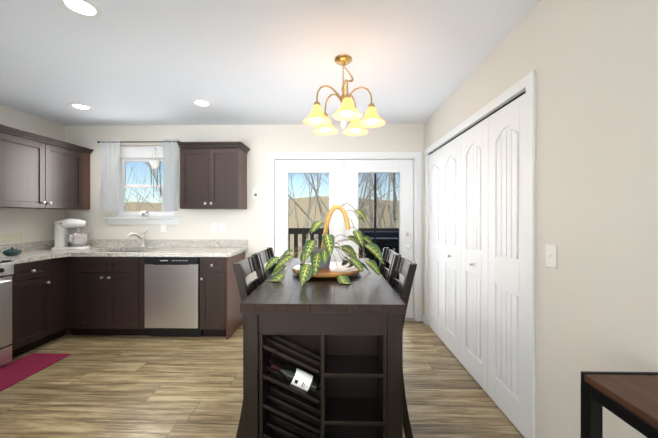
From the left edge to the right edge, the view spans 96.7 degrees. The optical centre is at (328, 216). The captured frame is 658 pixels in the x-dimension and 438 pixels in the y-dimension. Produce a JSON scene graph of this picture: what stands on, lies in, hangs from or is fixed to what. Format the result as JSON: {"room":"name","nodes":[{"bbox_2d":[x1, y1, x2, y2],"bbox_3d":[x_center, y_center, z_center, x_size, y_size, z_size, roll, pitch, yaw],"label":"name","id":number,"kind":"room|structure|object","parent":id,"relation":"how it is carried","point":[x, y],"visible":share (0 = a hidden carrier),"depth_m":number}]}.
{"room":"kitchen","nodes":[
{"label":"kitchen","id":0,"kind":"room"},
{"bbox_2d":[0,104,64,244],"bbox_3d":[-3.521,0.079,0.417,0.200,2.450,6.610,0,0,1],"label":"wall","id":1,"kind":"structure","parent":0,"point":[34,225],"depth_m":3.29},
{"bbox_2d":[0,124,93,209],"bbox_3d":[-3.176,-0.465,3.165,0.373,0.757,1.092,0,0,1],"label":"upper cabinet","id":2,"kind":"object","parent":1,"relation":"attached to","point":[37,171],"visible":1,"depth_m":3.09},
{"bbox_2d":[65,124,423,320],"bbox_3d":[-0.738,0.074,3.767,5.830,2.450,0.200,0,0,1],"label":"wall","id":3,"kind":"structure","parent":0,"point":[249,223],"depth_m":3.67},
{"bbox_2d":[97,139,179,210],"bbox_3d":[-2.366,-0.511,3.655,1.046,0.890,0.084,0,0,1],"label":"curtains","id":4,"kind":"object","parent":3,"relation":"attached to","point":[109,184],"visible":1,"depth_m":3.63},
{"bbox_2d":[103,146,180,224],"bbox_3d":[-2.344,-0.398,3.736,0.950,1.004,0.185,0,0,1],"label":"kitchen window","id":5,"kind":"structure","parent":3,"relation":"in","point":[136,154],"depth_m":3.75},
{"bbox_2d":[141,211,148,216],"bbox_3d":[-2.330,-0.039,3.699,0.090,0.095,0.090,0,0,1],"label":"figurine","id":6,"kind":"object","parent":5,"relation":"on","point":[144,213],"visible":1,"depth_m":3.67},
{"bbox_2d":[150,146,160,197],"bbox_3d":[-2.187,-0.559,3.700,0.128,0.655,0.110,0,0,1],"label":"hanging planter","id":7,"kind":"object","parent":3,"relation":"hanging from","point":[155,164],"visible":1,"depth_m":3.68},
{"bbox_2d":[160,225,165,231],"bbox_3d":[-2.090,0.139,3.684,0.072,0.115,0.018,0,0,1],"label":"light switch","id":8,"kind":"object","parent":3,"relation":"attached to","point":[162,228],"visible":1,"depth_m":3.69},
{"bbox_2d":[211,223,216,231],"bbox_3d":[-1.447,0.144,3.676,0.072,0.115,0.008,0,0,1],"label":"outlet","id":9,"kind":"object","parent":3,"relation":"attached to","point":[213,227],"visible":1,"depth_m":3.67},
{"bbox_2d":[177,142,250,208],"bbox_3d":[-1.354,-0.465,3.489,0.732,0.757,0.373,0,0,1],"label":"upper cabinet","id":10,"kind":"object","parent":3,"relation":"attached to","point":[213,175],"visible":1,"depth_m":3.35},
{"bbox_2d":[219,223,224,231],"bbox_3d":[-1.342,0.144,3.674,0.072,0.115,0.008,0,0,1],"label":"outlet","id":11,"kind":"object","parent":3,"relation":"attached to","point":[221,227],"visible":1,"depth_m":3.67},
{"bbox_2d":[253,189,258,197],"bbox_3d":[-0.915,-0.286,3.659,0.080,0.120,0.019,0,0,1],"label":"thermostat","id":12,"kind":"object","parent":3,"relation":"attached to","point":[255,193],"visible":1,"depth_m":3.65},
{"bbox_2d":[275,159,412,317],"bbox_3d":[0.185,0.283,3.668,1.748,1.995,0.120,0,0,1],"label":"doors","id":13,"kind":"structure","parent":3,"relation":"in","point":[343,182],"depth_m":3.68},
{"bbox_2d":[267,151,421,320],"bbox_3d":[0.186,0.249,3.740,1.922,2.102,0.217,0,0,1],"label":"door frame","id":14,"kind":"structure","parent":3,"relation":"attached to","point":[415,156],"depth_m":3.63},
{"bbox_2d":[358,173,398,278],"bbox_3d":[0.631,0.299,3.762,0.821,2.000,0.004,0,0,1],"label":"screen door","id":15,"kind":"structure","parent":3,"relation":"in","point":[375,205],"depth_m":3.76},
{"bbox_2d":[0,321,524,437],"bbox_3d":[-0.804,1.363,0.474,5.830,0.120,6.830,0,0,1],"label":"floor","id":16,"kind":"structure","parent":0,"point":[106,386],"depth_m":2.16},
{"bbox_2d":[0,260,13,365],"bbox_3d":[-3.058,0.761,2.197,0.649,1.040,0.756,0,0,1],"label":"stove","id":17,"kind":"object","parent":16,"relation":"on","point":[6,268],"visible":1,"depth_m":2.51},
{"bbox_2d":[9,259,52,357],"bbox_3d":[-3.087,0.864,2.762,0.567,0.872,0.365,0,0,1],"label":"base cabinet","id":18,"kind":"object","parent":16,"relation":"on","point":[32,282],"depth_m":2.77},
{"bbox_2d":[0,353,70,390],"bbox_3d":[-2.619,1.295,2.276,0.370,0.010,0.960,0,0,1],"label":"rug","id":19,"kind":"object","parent":16,"relation":"on","point":[13,373],"visible":0.96,"depth_m":2.51},
{"bbox_2d":[53,257,72,339],"bbox_3d":[-3.082,0.863,3.021,0.567,0.872,0.268,0,0,1],"label":"base cabinet","id":20,"kind":"object","parent":16,"relation":"on","point":[53,299],"depth_m":3.10},
{"bbox_2d":[73,257,112,334],"bbox_3d":[-3.073,0.863,3.433,0.567,0.872,0.557,0,0,1],"label":"base cabinet","id":21,"kind":"object","parent":16,"relation":"on","point":[92,276],"depth_m":3.11},
{"bbox_2d":[145,257,202,336],"bbox_3d":[-1.651,0.864,3.370,0.572,0.871,0.612,0,0,1],"label":"dishwasher","id":22,"kind":"object","parent":16,"relation":"on","point":[172,296],"visible":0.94,"depth_m":3.07},
{"bbox_2d":[200,251,244,339],"bbox_3d":[-1.210,0.863,3.376,0.302,0.872,0.597,0,0,1],"label":"base cabinet","id":23,"kind":"object","parent":16,"relation":"on","point":[220,300],"depth_m":3.09},
{"bbox_2d":[0,239,247,263],"bbox_3d":[-2.197,0.459,3.128,2.332,0.332,1.129,0,0,1],"label":"countertop","id":24,"kind":"structure","parent":23,"relation":"on","point":[36,251],"depth_m":3.36},
{"bbox_2d":[2,247,21,255],"bbox_3d":[-3.102,0.342,2.864,0.132,0.084,0.132,0,0,1],"label":"dish","id":25,"kind":"object","parent":24,"relation":"on","point":[12,251],"visible":1,"depth_m":2.83},
{"bbox_2d":[51,219,90,249],"bbox_3d":[-3.061,0.205,3.469,0.383,0.357,0.264,0,0,1],"label":"stand mixer","id":26,"kind":"object","parent":24,"relation":"on","point":[63,238],"visible":1,"depth_m":3.42},
{"bbox_2d":[126,230,147,246],"bbox_3d":[-2.334,0.273,3.578,0.197,0.220,0.172,0,0,1],"label":"faucet","id":27,"kind":"object","parent":24,"relation":"on","point":[141,237],"visible":1,"depth_m":3.61},
{"bbox_2d":[232,254,264,437],"bbox_3d":[-0.301,0.782,1.823,0.477,1.040,0.420,0,0,1],"label":"chair","id":28,"kind":"object","parent":16,"relation":"on","point":[244,268],"visible":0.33,"depth_m":1.75},
{"bbox_2d":[254,247,275,279],"bbox_3d":[-0.292,0.781,2.263,0.477,1.040,0.420,0,0,1],"label":"chair","id":29,"kind":"object","parent":16,"relation":"on","point":[266,255],"visible":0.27,"depth_m":2.30},
{"bbox_2d":[240,258,405,437],"bbox_3d":[-0.016,0.856,2.123,0.779,0.890,1.500,0,0,1],"label":"dining table","id":30,"kind":"object","parent":16,"relation":"on","point":[343,343],"visible":0.88,"depth_m":1.44},
{"bbox_2d":[270,362,318,393],"bbox_3d":[-0.173,0.807,1.465,0.248,0.152,0.077,0,0,1],"label":"wine bottle","id":31,"kind":"object","parent":30,"relation":"in","point":[300,379],"visible":1,"depth_m":1.44},
{"bbox_2d":[292,262,360,277],"bbox_3d":[-0.016,0.389,2.132,0.504,0.042,0.504,0,0,1],"label":"lazy susan","id":32,"kind":"object","parent":30,"relation":"on","point":[345,269],"visible":0.6,"depth_m":1.99},
{"bbox_2d":[300,251,304,266],"bbox_3d":[-0.182,0.298,2.085,0.051,0.138,0.040,0,0,1],"label":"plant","id":33,"kind":"object","parent":32,"relation":"on","point":[302,258],"visible":0.48,"depth_m":2.09},
{"bbox_2d":[264,203,383,284],"bbox_3d":[-0.015,0.157,2.073,0.832,0.500,0.808,0,0,1],"label":"plant","id":34,"kind":"object","parent":32,"relation":"on","point":[320,257],"visible":1,"depth_m":1.94},
{"bbox_2d":[379,247,398,281],"bbox_3d":[0.265,0.781,2.252,0.477,1.040,0.420,0,0,1],"label":"chair","id":35,"kind":"object","parent":16,"relation":"on","point":[388,254],"visible":0.21,"depth_m":2.33},
{"bbox_2d":[388,254,416,437],"bbox_3d":[0.256,0.782,1.812,0.477,1.040,0.420,0,0,1],"label":"chair","id":36,"kind":"object","parent":16,"relation":"on","point":[405,267],"visible":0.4,"depth_m":1.60},
{"bbox_2d":[581,371,657,437],"bbox_3d":[0.950,0.902,0.208,0.304,0.803,1.470,0,0,1],"label":"console table","id":37,"kind":"object","parent":16,"relation":"on","point":[630,399],"visible":1,"depth_m":0.87},
{"bbox_2d":[0,0,541,125],"bbox_3d":[-0.804,-1.206,0.470,5.830,0.120,6.830,0,0,1],"label":"ceiling","id":38,"kind":"structure","parent":0,"point":[166,62],"depth_m":2.10},
{"bbox_2d":[56,0,103,19],"bbox_3d":[-1.357,-1.144,1.597,0.208,0.006,0.208,0,0,1],"label":"recessed light","id":39,"kind":"object","parent":38,"relation":"in","point":[89,9],"visible":1,"depth_m":1.61},
{"bbox_2d":[68,103,93,110],"bbox_3d":[-2.598,-1.146,3.062,0.208,0.006,0.208,0,0,1],"label":"recessed light","id":40,"kind":"object","parent":38,"relation":"in","point":[81,106],"visible":1,"depth_m":3.05},
{"bbox_2d":[191,99,212,106],"bbox_3d":[-1.289,-1.146,2.966,0.208,0.006,0.208,0,0,1],"label":"recessed light","id":41,"kind":"object","parent":38,"relation":"in","point":[200,102],"visible":0.98,"depth_m":2.96},
{"bbox_2d":[303,54,384,135],"bbox_3d":[0.111,-0.893,2.125,0.586,0.509,0.579,0,0,1],"label":"chandelier","id":42,"kind":"object","parent":38,"relation":"hanging from","point":[321,121],"visible":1,"depth_m":2.09},
{"bbox_2d":[424,0,657,437],"bbox_3d":[1.168,0.079,0.323,0.120,2.450,6.610,0,0,1],"label":"wall","id":43,"kind":"structure","parent":0,"point":[593,64],"depth_m":1.27},
{"bbox_2d":[428,93,525,436],"bbox_3d":[1.166,0.286,2.573,0.079,2.012,1.818,0,0,1],"label":"bifold closet doors","id":44,"kind":"structure","parent":43,"relation":"in","point":[476,239],"depth_m":2.17},
{"bbox_2d":[424,71,535,437],"bbox_3d":[1.205,0.250,2.572,0.138,2.101,1.942,0,0,1],"label":"trim","id":45,"kind":"structure","parent":43,"relation":"attached to","point":[526,84],"depth_m":1.65},
{"bbox_2d":[546,244,556,268],"bbox_3d":[1.121,0.202,1.484,0.018,0.115,0.072,0,0,1],"label":"light switch","id":46,"kind":"object","parent":43,"relation":"attached to","point":[551,256],"visible":1,"depth_m":1.48},
{"label":"outside","id":47,"kind":"structure","parent":0,"visible":0},
{"bbox_2d":[125,162,398,257],"bbox_3d":[3.037,-0.628,153.620,520.000,23.782,299.000,0,0,1],"label":"landscape","id":48,"kind":"structure","parent":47,"point":[301,206],"depth_m":19.15},
{"bbox_3d":[0.047,1.384,5.268,7.200,0.105,2.770,0,0,1],"label":"deck","id":49,"kind":"object","parent":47,"visible":0},
{"bbox_2d":[289,228,398,257],"bbox_3d":[0.073,0.797,6.545,7.200,1.064,0.163,0,0,1],"label":"railing","id":50,"kind":"object","parent":49,"relation":"on","point":[304,232],"depth_m":6.48},
{"bbox_2d":[359,231,398,279],"bbox_3d":[1.003,0.807,5.557,1.360,1.046,0.592,0,0,1],"label":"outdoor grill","id":51,"kind":"object","parent":49,"relation":"on","point":[390,238],"depth_m":5.34}
]}

